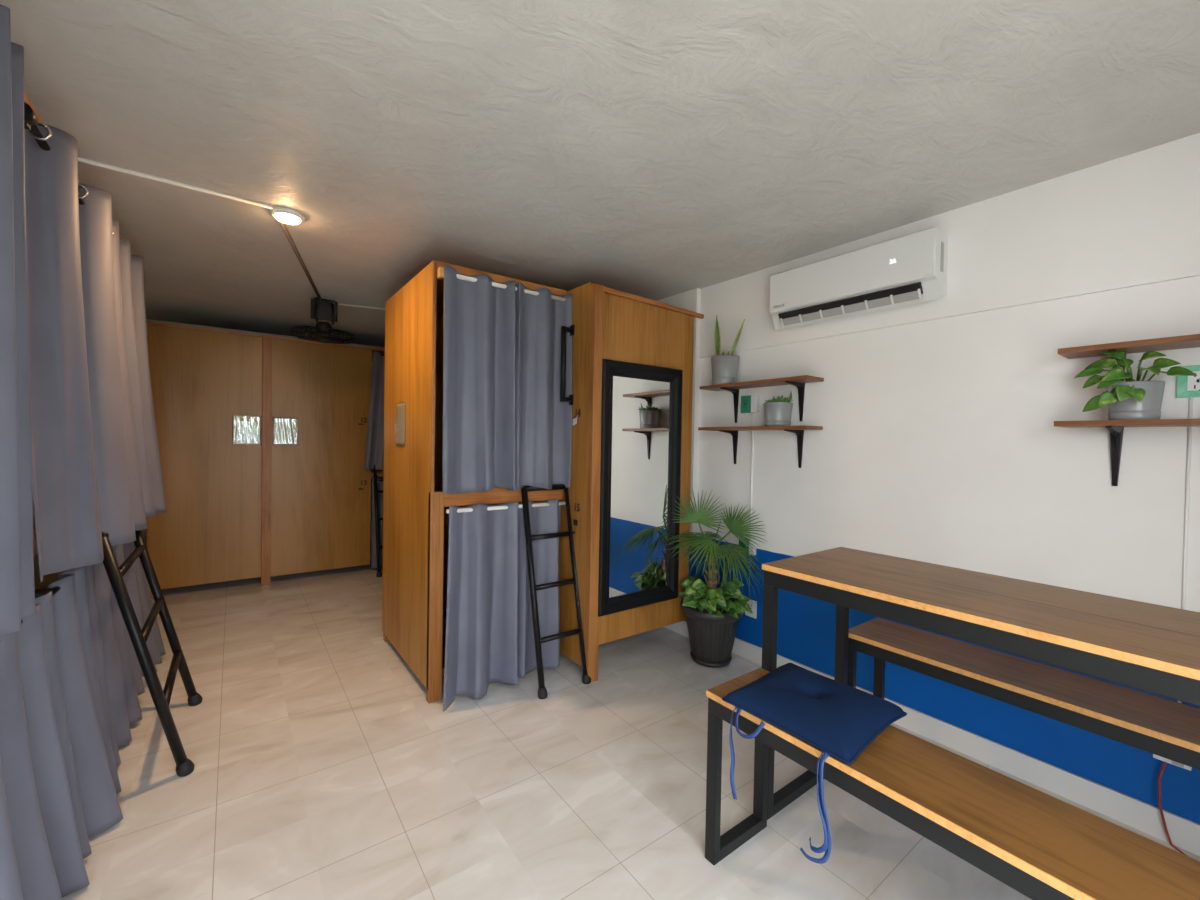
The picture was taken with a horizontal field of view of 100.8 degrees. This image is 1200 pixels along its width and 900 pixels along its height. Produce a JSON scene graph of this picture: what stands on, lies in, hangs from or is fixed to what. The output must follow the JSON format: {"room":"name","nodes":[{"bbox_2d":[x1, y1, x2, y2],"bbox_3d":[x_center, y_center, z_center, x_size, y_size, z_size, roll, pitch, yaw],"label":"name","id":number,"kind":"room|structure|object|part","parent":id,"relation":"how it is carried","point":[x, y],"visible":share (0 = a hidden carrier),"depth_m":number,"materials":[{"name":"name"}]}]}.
{"room":"dormitory","nodes":[
{"label":"dormitory","id":0,"kind":"room"},
{"bbox_2d":[141,323,383,546],"bbox_3d":[-4.003,-0.015,6.462,4.688,2.800,0.150,0,1,-36],"label":"wall","id":1,"kind":"structure","parent":0,"point":[144,532],"depth_m":6.97,"materials":[{"name":"paint"}]},
{"bbox_2d":[0,0,1199,346],"bbox_3d":[-1.436,-1.389,3.049,5.050,0.150,8.625,0,1,-36],"label":"ceiling","id":2,"kind":"structure","parent":0,"point":[655,150],"depth_m":1.92,"materials":[{"name":"white paint"}]},
{"bbox_2d":[78,157,271,208],"bbox_3d":[-2.510,-1.309,2.114,1.862,0.020,0.020,0,1,-37],"label":"cable conduit","id":3,"kind":"object","parent":2,"relation":"attached to","point":[82,160],"visible":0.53,"depth_m":2.42,"materials":[{"name":"white plastic"}]},
{"bbox_2d":[270,207,304,224],"bbox_3d":[-1.740,-1.295,2.765,0.165,0.038,0.165,0,1,-36],"label":"ceiling light","id":4,"kind":"object","parent":2,"relation":"in","point":[285,215],"visible":1,"depth_m":2.73,"materials":[{"name":"white plastic"}]},
{"bbox_2d":[274,213,300,224],"bbox_3d":[-1.740,-1.284,2.765,0.125,0.014,0.125,0,1,-36],"label":"diffuser","id":5,"kind":"object","parent":4,"relation":"attached to","point":[289,218],"depth_m":2.74,"materials":[{"name":"white plastic"}]},
{"bbox_2d":[278,220,321,299],"bbox_3d":[-2.155,-1.330,3.616,0.028,0.028,1.736,1,1,-23],"label":"cable","id":6,"kind":"object","parent":2,"relation":"attached to","point":[282,224],"visible":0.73,"depth_m":3.35,"materials":[{"name":"brown paint"}]},
{"bbox_2d":[290,297,354,343],"bbox_3d":[-2.489,-1.153,4.473,0.518,0.400,0.511,0,1,-36],"label":"ceiling fan","id":7,"kind":"object","parent":2,"relation":"hanging from","point":[323,309],"visible":1,"depth_m":4.44,"materials":[{"name":"black metal"}]},
{"bbox_3d":[-2.485,-1.100,4.467,0.138,0.114,0.140,0,1,-36],"label":"motor","id":8,"kind":"part","parent":7,"relation":"part of","materials":[{"name":"black metal"}]},
{"bbox_3d":[-2.482,-1.258,4.468,0.212,0.181,0.019,0,1,-36],"label":"mount plate","id":9,"kind":"part","parent":7,"relation":"part of","materials":[{"name":"black metal"}]},
{"bbox_3d":[-2.459,-1.034,4.498,0.383,0.093,0.437,0,1,-36],"label":"blade","id":10,"kind":"part","parent":7,"relation":"part of","materials":[{"name":"black metal"}]},
{"bbox_2d":[339,303,384,309],"bbox_3d":[-1.431,-1.339,5.020,2.150,0.015,0.015,1,1,-24],"label":"cable conduit","id":11,"kind":"object","parent":2,"relation":"attached to","point":[339,303],"visible":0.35,"depth_m":4.66,"materials":[{"name":"white plastic"}]},
{"bbox_2d":[62,559,1199,899],"bbox_3d":[-1.487,1.548,3.097,5.050,0.125,8.625,0,1,-36],"label":"floor","id":12,"kind":"structure","parent":0,"point":[324,768],"depth_m":2.23,"materials":[{"name":"tile"}]},
{"bbox_2d":[21,91,84,623],"bbox_3d":[-2.677,0.096,1.764,1.189,2.781,3.512,0,1,-36],"label":"bunk bed","id":13,"kind":"object","parent":12,"relation":"on","point":[31,117],"visible":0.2,"depth_m":1.77,"materials":[{"name":"brown wood"}]},
{"bbox_2d":[0,4,34,634],"bbox_3d":[-1.468,-0.320,1.097,0.172,1.630,1.042,0,1,-36],"label":"curtain","id":14,"kind":"object","parent":13,"relation":"hanging from","point":[17,588],"visible":1,"depth_m":1.30,"materials":[{"name":"fabric"}]},
{"bbox_3d":[-2.313,0.517,2.224,0.019,0.019,3.050,0,1,-36],"label":"rod","id":15,"kind":"part","parent":13,"relation":"part of","materials":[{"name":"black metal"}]},
{"bbox_2d":[0,591,91,899],"bbox_3d":[-1.732,0.997,1.536,0.180,0.999,0.627,0,1,-36],"label":"curtain","id":16,"kind":"object","parent":13,"relation":"hanging from","point":[44,841],"visible":0.96,"depth_m":1.57,"materials":[{"name":"fabric"}]},
{"bbox_3d":[-2.241,-1.211,2.032,0.050,0.038,3.488,0,1,-36],"label":"rail","id":17,"kind":"part","parent":13,"relation":"part of","materials":[{"name":"brown wood"}]},
{"bbox_3d":[-3.759,0.039,3.132,1.075,2.688,0.025,0,1,-36],"label":"panel","id":18,"kind":"part","parent":13,"relation":"part of","materials":[{"name":"brown wood"}]},
{"bbox_3d":[-2.493,-1.087,2.479,0.024,0.024,2.350,0,1,-36],"label":"rod","id":19,"kind":"part","parent":13,"relation":"part of","materials":[{"name":"black metal"}]},
{"bbox_2d":[24,122,165,581],"bbox_3d":[-2.491,-0.381,2.552,0.301,1.593,2.300,0,1,-36],"label":"curtain","id":20,"kind":"object","parent":13,"relation":"hanging from","point":[97,469],"visible":0.89,"depth_m":1.86,"materials":[{"name":"fabric"}]},
{"bbox_2d":[47,542,165,837],"bbox_3d":[-2.542,0.964,2.659,0.215,0.999,2.054,0,1,-36],"label":"curtain","id":21,"kind":"object","parent":13,"relation":"hanging from","point":[101,674],"visible":0.71,"depth_m":2.09,"materials":[{"name":"fabric"}]},
{"bbox_2d":[102,530,201,776],"bbox_3d":[-2.230,0.916,2.499,0.331,1.144,0.799,0,1,-36],"label":"ladder","id":22,"kind":"object","parent":12,"relation":"on","point":[161,698],"visible":0.88,"depth_m":2.26,"materials":[{"name":"black metal"}]},
{"bbox_2d":[147,319,384,598],"bbox_3d":[-3.117,0.094,6.145,3.588,2.625,1.169,0,1,-36],"label":"bunk bed","id":23,"kind":"object","parent":12,"relation":"on","point":[265,509],"visible":0.85,"depth_m":5.14,"materials":[{"name":"brown wood"}]},
{"bbox_3d":[-3.887,0.077,4.918,0.890,2.502,0.022,0,1,-36],"label":"panel","id":24,"kind":"part","parent":23,"relation":"part of","materials":[{"name":"brown wood"}]},
{"bbox_2d":[236,420,257,442],"bbox_3d":[-3.618,-0.204,5.085,0.248,0.308,0.010,0,1,-36],"label":"sign sleeve","id":25,"kind":"object","parent":23,"relation":"attached to","point":[246,432],"visible":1,"depth_m":5.09,"materials":[{"name":"clear plastic"}]},
{"bbox_3d":[-3.485,0.123,5.184,0.080,2.585,0.059,0,1,-36],"label":"post","id":26,"kind":"part","parent":23,"relation":"part of","materials":[{"name":"brown wood"}]},
{"bbox_2d":[275,417,292,443],"bbox_3d":[-3.347,-0.199,5.285,0.238,0.300,0.010,0,1,-36],"label":"sign sleeve","id":27,"kind":"object","parent":23,"relation":"attached to","point":[283,426],"visible":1,"depth_m":5.28,"materials":[{"name":"grey paper"}]},
{"bbox_3d":[-3.075,0.085,5.517,0.979,2.510,0.022,0,1,-36],"label":"panel","id":28,"kind":"part","parent":23,"relation":"part of","materials":[{"name":"brown wood"}]},
{"bbox_2d":[364,351,384,469],"bbox_3d":[-2.076,-0.456,6.182,1.597,1.386,0.107,0,1,-38],"label":"curtain","id":29,"kind":"object","parent":23,"relation":"hanging from","point":[374,445],"visible":0.11,"depth_m":5.78,"materials":[{"name":"fabric"}]},
{"bbox_2d":[371,478,383,568],"bbox_3d":[-2.068,0.866,6.252,1.500,1.080,0.084,0,1,-37],"label":"curtain","id":30,"kind":"object","parent":23,"relation":"hanging from","point":[379,483],"visible":0.04,"depth_m":5.82,"materials":[{"name":"fabric"}]},
{"bbox_2d":[373,464,382,576],"bbox_3d":[-2.372,0.793,5.815,0.512,1.273,0.330,0,1,-36],"label":"ladder","id":31,"kind":"object","parent":12,"relation":"on","point":[378,547],"visible":0.42,"depth_m":5.67,"materials":[{"name":"black metal"}]},
{"bbox_2d":[382,260,566,702],"bbox_3d":[-0.946,0.185,3.619,0.916,2.602,1.189,0,1,-36],"label":"bunk bed","id":32,"kind":"object","parent":12,"relation":"on","point":[415,504],"visible":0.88,"depth_m":3.21,"materials":[{"name":"brown wood"}]},
{"bbox_3d":[-1.618,0.190,3.820,0.062,2.562,0.056,0,1,-36],"label":"post","id":33,"kind":"part","parent":32,"relation":"part of","materials":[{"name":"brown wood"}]},
{"bbox_2d":[397,403,404,445],"bbox_3d":[-1.378,-0.175,3.422,0.010,0.312,0.238,0,1,-36],"label":"sign sleeve","id":34,"kind":"object","parent":32,"relation":"attached to","point":[400,407],"visible":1,"depth_m":3.42,"materials":[{"name":"grey paper"}]},
{"bbox_3d":[-1.322,0.148,3.376,0.022,2.534,1.131,0,1,-36],"label":"panel","id":35,"kind":"part","parent":32,"relation":"part of","materials":[{"name":"brown wood"}]},
{"bbox_3d":[-0.974,-0.429,2.905,0.019,1.352,0.012,0,1,-36],"label":"post","id":36,"kind":"part","parent":32,"relation":"part of","materials":[{"name":"brown wood"}]},
{"bbox_3d":[-0.983,0.872,2.958,0.079,1.250,0.046,0,1,-36],"label":"post","id":37,"kind":"part","parent":32,"relation":"part of","materials":[{"name":"brown wood"}]},
{"bbox_3d":[-0.941,-1.103,3.640,0.894,0.022,1.100,0,1,-36],"label":"roof panel","id":38,"kind":"part","parent":32,"relation":"part of","materials":[{"name":"brown wood"}]},
{"bbox_3d":[-1.283,0.153,4.094,0.894,2.512,0.022,0,1,-36],"label":"panel","id":39,"kind":"part","parent":32,"relation":"part of","materials":[{"name":"grey fabric"}]},
{"bbox_2d":[443,499,560,711],"bbox_3d":[-0.586,0.910,3.131,0.864,1.158,0.160,0,1,-38],"label":"curtain","id":40,"kind":"object","parent":32,"relation":"hanging from","point":[490,632],"visible":0.91,"depth_m":3.13,"materials":[{"name":"fabric"}]},
{"bbox_3d":[-0.609,0.289,3.227,0.838,0.106,0.038,0,1,-36],"label":"rail","id":41,"kind":"part","parent":32,"relation":"part of","materials":[{"name":"brown wood"}]},
{"bbox_3d":[-0.570,0.365,3.177,0.835,0.023,0.023,0,1,-36],"label":"rod","id":42,"kind":"part","parent":32,"relation":"part of","materials":[{"name":"white metal"}]},
{"bbox_2d":[443,265,571,493],"bbox_3d":[-0.561,-0.401,3.127,0.888,1.329,0.144,0,1,-36],"label":"curtain","id":43,"kind":"object","parent":32,"relation":"hanging from","point":[506,425],"visible":0.98,"depth_m":3.12,"materials":[{"name":"fabric"}]},
{"bbox_3d":[-0.568,-1.027,3.144,0.882,0.025,0.025,0,1,-36],"label":"rod","id":44,"kind":"part","parent":32,"relation":"part of","materials":[{"name":"white metal"}]},
{"bbox_2d":[521,484,590,698],"bbox_3d":[-0.286,0.872,3.218,0.389,1.273,0.330,0,1,-36],"label":"ladder","id":45,"kind":"object","parent":12,"relation":"on","point":[542,691],"visible":0.94,"depth_m":3.19,"materials":[{"name":"black metal"}]},
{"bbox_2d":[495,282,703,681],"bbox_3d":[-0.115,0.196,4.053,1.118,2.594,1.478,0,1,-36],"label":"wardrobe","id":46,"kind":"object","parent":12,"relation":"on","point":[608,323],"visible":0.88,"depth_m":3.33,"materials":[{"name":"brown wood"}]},
{"bbox_3d":[-0.496,0.154,3.800,0.022,2.514,1.431,0,1,-36],"label":"panel","id":47,"kind":"part","parent":46,"relation":"part of","materials":[{"name":"grey fabric"}]},
{"bbox_3d":[-0.224,-0.575,3.342,0.090,0.539,0.044,0,1,-36],"label":"grab handle","id":48,"kind":"part","parent":46,"relation":"part of","materials":[{"name":"black metal"}]},
{"bbox_3d":[-0.036,0.222,3.223,0.078,2.572,0.046,0,1,-36],"label":"corner post","id":49,"kind":"part","parent":46,"relation":"part of","materials":[{"name":"brown wood"}]},
{"bbox_2d":[598,359,682,616],"bbox_3d":[0.291,0.249,3.439,0.724,1.672,0.045,0,1,-36],"label":"framed mirror","id":50,"kind":"object","parent":46,"relation":"attached to","point":[641,414],"visible":1,"depth_m":3.43,"materials":[{"name":"black paint"}]},
{"bbox_2d":[609,376,669,597],"bbox_3d":[0.281,0.249,3.452,0.539,1.488,0.008,0,1,-36],"label":"mirror glass","id":51,"kind":"object","parent":50,"relation":"attached to","point":[639,467],"depth_m":3.44,"materials":[{"name":"silver mirror"}]},
{"bbox_3d":[0.335,0.132,3.514,0.865,2.319,0.022,0,1,-36],"label":"panel","id":52,"kind":"part","parent":46,"relation":"part of","materials":[{"name":"brown wood"}]},
{"bbox_3d":[0.402,-1.031,3.503,0.950,0.054,0.025,0,1,-36],"label":"trim","id":53,"kind":"part","parent":46,"relation":"part of","materials":[{"name":"brown wood"}]},
{"bbox_2d":[667,489,767,667],"bbox_3d":[0.789,0.897,3.460,0.629,1.242,0.673,0,1,-36],"label":"potted palm","id":54,"kind":"object","parent":12,"relation":"on","point":[712,617],"visible":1,"depth_m":3.45,"materials":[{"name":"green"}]},
{"bbox_2d":[681,598,743,663],"bbox_3d":[0.804,1.302,3.577,0.440,0.395,0.440,0,1,-36],"label":"pot","id":55,"kind":"object","parent":54,"relation":"on","point":[712,634],"depth_m":3.43,"materials":[{"name":"grey plastic"}]},
{"bbox_2d":[705,668,1199,899],"bbox_3d":[1.069,1.242,1.232,0.331,0.638,1.828,0,1,-36],"label":"bench","id":56,"kind":"object","parent":12,"relation":"on","point":[1040,845],"visible":0.83,"depth_m":1.28,"materials":[{"name":"brown wood"}]},
{"bbox_3d":[0.426,1.261,1.860,0.034,0.558,0.045,0,1,-36],"label":"leg","id":57,"kind":"part","parent":56,"relation":"part of","materials":[{"name":"black metal"}]},
{"bbox_3d":[0.539,1.518,1.950,0.260,0.044,0.045,0,1,-36],"label":"foot rail","id":58,"kind":"part","parent":56,"relation":"part of","materials":[{"name":"black metal"}]},
{"bbox_3d":[0.661,1.262,2.033,0.034,0.558,0.045,0,1,-36],"label":"leg","id":59,"kind":"part","parent":56,"relation":"part of","materials":[{"name":"black metal"}]},
{"bbox_2d":[722,663,906,863],"bbox_3d":[0.731,1.026,1.740,0.507,0.370,0.488,0,1,-36],"label":"seat cushion","id":60,"kind":"object","parent":56,"relation":"on","point":[839,719],"visible":1,"depth_m":1.65,"materials":[{"name":"fabric"}]},
{"bbox_2d":[762,547,1199,819],"bbox_3d":[1.478,1.032,1.540,0.644,1.062,1.848,0,1,-36],"label":"bar table","id":61,"kind":"object","parent":12,"relation":"on","point":[1148,647],"visible":0.77,"depth_m":1.59,"materials":[{"name":"brown wood"}]},
{"bbox_3d":[0.707,1.052,2.086,0.042,0.976,0.045,0,1,-36],"label":"leg","id":62,"kind":"part","parent":61,"relation":"part of","materials":[{"name":"black metal"}]},
{"bbox_3d":[0.939,1.520,2.270,0.555,0.044,0.045,0,1,-36],"label":"foot rail","id":63,"kind":"part","parent":61,"relation":"part of","materials":[{"name":"black metal"}]},
{"bbox_3d":[1.186,1.055,2.439,0.042,0.976,0.045,0,1,-36],"label":"leg","id":64,"kind":"part","parent":61,"relation":"part of","materials":[{"name":"black metal"}]},
{"bbox_2d":[847,617,1199,769],"bbox_3d":[1.899,1.246,1.852,0.354,0.638,1.838,0,1,-36],"label":"bench","id":65,"kind":"object","parent":12,"relation":"on","point":[1162,727],"visible":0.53,"depth_m":1.96,"materials":[{"name":"brown wood"}]},
{"bbox_3d":[1.245,1.265,2.477,0.034,0.558,0.045,0,1,-36],"label":"leg","id":66,"kind":"part","parent":65,"relation":"part of","materials":[{"name":"black metal"}]},
{"bbox_3d":[1.497,1.266,2.663,0.034,0.558,0.045,0,1,-36],"label":"leg","id":67,"kind":"part","parent":65,"relation":"part of","materials":[{"name":"black metal"}]},
{"bbox_2d":[658,133,1199,823],"bbox_3d":[0.484,0.096,4.510,0.212,2.800,8.625,0,1,-36],"label":"wall","id":68,"kind":"structure","parent":0,"point":[939,442],"depth_m":2.44,"materials":[{"name":"white paint"}]},
{"bbox_2d":[739,539,755,554],"bbox_3d":[1.068,0.700,3.599,0.045,0.119,0.125,0,1,-36],"label":"wall outlet","id":69,"kind":"object","parent":68,"relation":"attached to","point":[741,543],"visible":0.33,"depth_m":3.57,"materials":[{"name":"white plastic"}]},
{"bbox_3d":[1.047,0.699,3.607,0.010,0.119,0.088,0,1,-36],"label":"plate","id":70,"kind":"part","parent":69,"relation":"part of","materials":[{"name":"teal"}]},
{"bbox_2d":[741,394,759,412],"bbox_3d":[1.083,-0.333,3.586,0.045,0.129,0.134,0,1,-36],"label":"wall outlet","id":71,"kind":"object","parent":68,"relation":"attached to","point":[750,403],"visible":1,"depth_m":3.56,"materials":[{"name":"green plastic"}]},
{"bbox_2d":[743,399,747,409],"bbox_3d":[1.054,-0.331,3.594,0.005,0.075,0.046,0,1,-36],"label":"socket","id":72,"kind":"object","parent":71,"relation":"attached to","point":[745,401],"depth_m":3.59,"materials":[{"name":"green plastic"}]},
{"bbox_3d":[1.059,-0.331,3.598,0.010,0.125,0.085,0,1,-36],"label":"plate","id":73,"kind":"part","parent":71,"relation":"part of","materials":[{"name":"teal plastic"}]},
{"bbox_2d":[745,600,756,618],"bbox_3d":[1.090,1.146,3.591,0.015,0.122,0.094,0,1,-36],"label":"wall outlet","id":74,"kind":"object","parent":68,"relation":"attached to","point":[750,603],"visible":0.73,"depth_m":3.57,"materials":[{"name":"white plastic"}]},
{"bbox_2d":[747,603,753,613],"bbox_3d":[1.087,1.146,3.588,0.005,0.073,0.051,0,1,-36],"label":"socket","id":75,"kind":"object","parent":74,"relation":"attached to","point":[750,604],"depth_m":3.58,"materials":[{"name":"white plastic"}]},
{"bbox_2d":[749,413,753,544],"bbox_3d":[1.096,0.214,3.593,0.014,0.966,0.014,1,1,-14],"label":"cable conduit","id":76,"kind":"object","parent":68,"relation":"attached to","point":[752,432],"visible":0.85,"depth_m":3.59,"materials":[{"name":"white plastic"}]},
{"bbox_2d":[698,425,822,467],"bbox_3d":[1.080,-0.025,3.463,0.196,0.272,0.879,0,1,-36],"label":"wall shelf","id":77,"kind":"object","parent":68,"relation":"attached to","point":[798,430],"visible":1,"depth_m":3.29,"materials":[{"name":"brown wood"}]},
{"bbox_2d":[763,392,793,425],"bbox_3d":[1.191,-0.272,3.308,0.193,0.230,0.204,0,1,-36],"label":"potted succulent","id":78,"kind":"object","parent":77,"relation":"on","point":[777,412],"visible":0.98,"depth_m":3.24,"materials":[{"name":"green plant"}]},
{"bbox_2d":[765,420,790,425],"bbox_3d":[1.186,-0.175,3.314,0.168,0.037,0.168,0,1,-36],"label":"drip tray","id":79,"kind":"object","parent":78,"relation":"on","point":[767,422],"depth_m":3.24,"materials":[{"name":"grey"}]},
{"bbox_2d":[764,402,792,420],"bbox_3d":[1.188,-0.254,3.313,0.185,0.119,0.185,0,1,-36],"label":"pot","id":80,"kind":"object","parent":78,"relation":"on","point":[773,411],"depth_m":3.24,"materials":[{"name":"grey"}]},
{"bbox_2d":[700,375,823,422],"bbox_3d":[1.087,-0.334,3.455,0.196,0.272,0.872,0,1,-36],"label":"wall shelf","id":81,"kind":"object","parent":68,"relation":"attached to","point":[799,382],"visible":1,"depth_m":3.32,"materials":[{"name":"brown wood"}]},
{"bbox_2d":[711,315,744,384],"bbox_3d":[0.927,-0.741,3.634,0.205,0.532,0.258,1,1,-5],"label":"potted snake plant","id":82,"kind":"object","parent":81,"relation":"on","point":[724,367],"visible":0.94,"depth_m":3.59,"materials":[{"name":"green plant"}]},
{"bbox_2d":[712,377,737,384],"bbox_3d":[0.920,-0.501,3.664,0.186,0.050,0.186,0,1,-36],"label":"drip tray","id":83,"kind":"object","parent":82,"relation":"on","point":[715,380],"depth_m":3.59,"materials":[{"name":"grey ceramic"}]},
{"bbox_3d":[0.922,-0.606,3.663,0.205,0.159,0.205,0,1,-36],"label":"pot","id":84,"kind":"part","parent":82,"relation":"part of","materials":[{"name":"grey"}]},
{"bbox_2d":[769,226,947,329],"bbox_3d":[1.471,-0.968,2.939,0.177,0.356,0.966,0,1,-36],"label":"air conditioner","id":85,"kind":"object","parent":68,"relation":"attached to","point":[911,268],"visible":1,"depth_m":2.79,"materials":[{"name":"white plastic"}]},
{"bbox_2d":[778,282,922,321],"bbox_3d":[1.423,-0.850,2.909,0.049,0.063,0.826,0,1,-36],"label":"outlet","id":86,"kind":"object","parent":85,"relation":"attached to","point":[897,293],"depth_m":2.85,"materials":[{"name":"black"}]},
{"bbox_2d":[664,621,1199,855],"bbox_3d":[0.394,1.436,4.483,0.078,0.119,8.325,0,1,-36],"label":"baseboard","id":87,"kind":"structure","parent":68,"relation":"attached to","point":[1184,833],"depth_m":2.29,"materials":[{"name":"white tile"}]},
{"bbox_2d":[1054,419,1199,485],"bbox_3d":[2.284,0.023,1.832,0.196,0.272,0.884,0,1,-36],"label":"wall shelf","id":88,"kind":"object","parent":68,"relation":"attached to","point":[1115,427],"visible":1,"depth_m":2.04,"materials":[{"name":"brown wood"}]},
{"bbox_2d":[1074,351,1196,419],"bbox_3d":[2.127,-0.258,1.986,0.228,0.280,0.249,1,1,1],"label":"pothos","id":89,"kind":"object","parent":88,"relation":"on","point":[1131,399],"visible":0.94,"depth_m":1.97,"materials":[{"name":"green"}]},
{"bbox_2d":[1108,411,1160,419],"bbox_3d":[2.158,-0.136,2.006,0.147,0.036,0.147,0,1,-36],"label":"drip tray","id":90,"kind":"object","parent":89,"relation":"on","point":[1112,415],"depth_m":1.96,"materials":[{"name":"grey"}]},
{"bbox_2d":[1106,381,1164,411],"bbox_3d":[2.160,-0.213,2.005,0.162,0.116,0.162,0,1,-36],"label":"pot","id":91,"kind":"object","parent":89,"relation":"on","point":[1153,391],"depth_m":1.95,"materials":[{"name":"grey"}]},
{"bbox_2d":[1058,334,1199,381],"bbox_3d":[2.291,-0.285,1.825,0.196,0.272,0.879,0,1,-36],"label":"wall shelf","id":92,"kind":"object","parent":68,"relation":"attached to","point":[1186,341],"visible":0.62,"depth_m":1.97,"materials":[{"name":"brown wood"}]},
{"bbox_2d":[1153,754,1191,770],"bbox_3d":[2.273,1.230,1.971,0.037,0.025,0.100,0,1,-36],"label":"power strip","id":93,"kind":"object","parent":68,"relation":"attached to","point":[1154,755],"visible":0.48,"depth_m":1.96,"materials":[{"name":"white plastic"}]},
{"bbox_2d":[1157,762,1186,855],"bbox_3d":[2.282,1.405,1.878,0.037,0.329,0.247,1,1,-21],"label":"power cable","id":94,"kind":"object","parent":93,"relation":"hanging from","point":[1164,763],"visible":0.89,"depth_m":1.98,"materials":[{"name":"red plastic"}]},
{"bbox_2d":[1172,761,1183,767],"bbox_3d":[2.268,1.230,1.948,0.003,0.018,0.031,0,1,-36],"label":"socket","id":95,"kind":"object","parent":93,"relation":"attached to","point":[1173,762],"depth_m":1.95,"materials":[{"name":"grey plastic"}]},
{"bbox_2d":[1178,398,1192,702],"bbox_3d":[2.307,0.495,1.959,0.010,1.400,0.010,0,1,-36],"label":"cable conduit","id":96,"kind":"object","parent":68,"relation":"attached to","point":[1190,411],"visible":0.65,"depth_m":1.95,"materials":[{"name":"paint"}]},
{"bbox_2d":[1176,365,1199,397],"bbox_3d":[2.329,-0.268,1.924,0.015,0.124,0.121,0,1,-36],"label":"wall outlet","id":97,"kind":"object","parent":68,"relation":"attached to","point":[1187,386],"visible":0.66,"depth_m":1.94,"materials":[{"name":"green plastic"}]},
{"bbox_2d":[1187,371,1199,390],"bbox_3d":[2.326,-0.268,1.922,0.005,0.074,0.066,0,1,-36],"label":"socket","id":98,"kind":"object","parent":97,"relation":"attached to","point":[1193,382],"depth_m":1.93,"materials":[{"name":"white plastic"}]}
]}

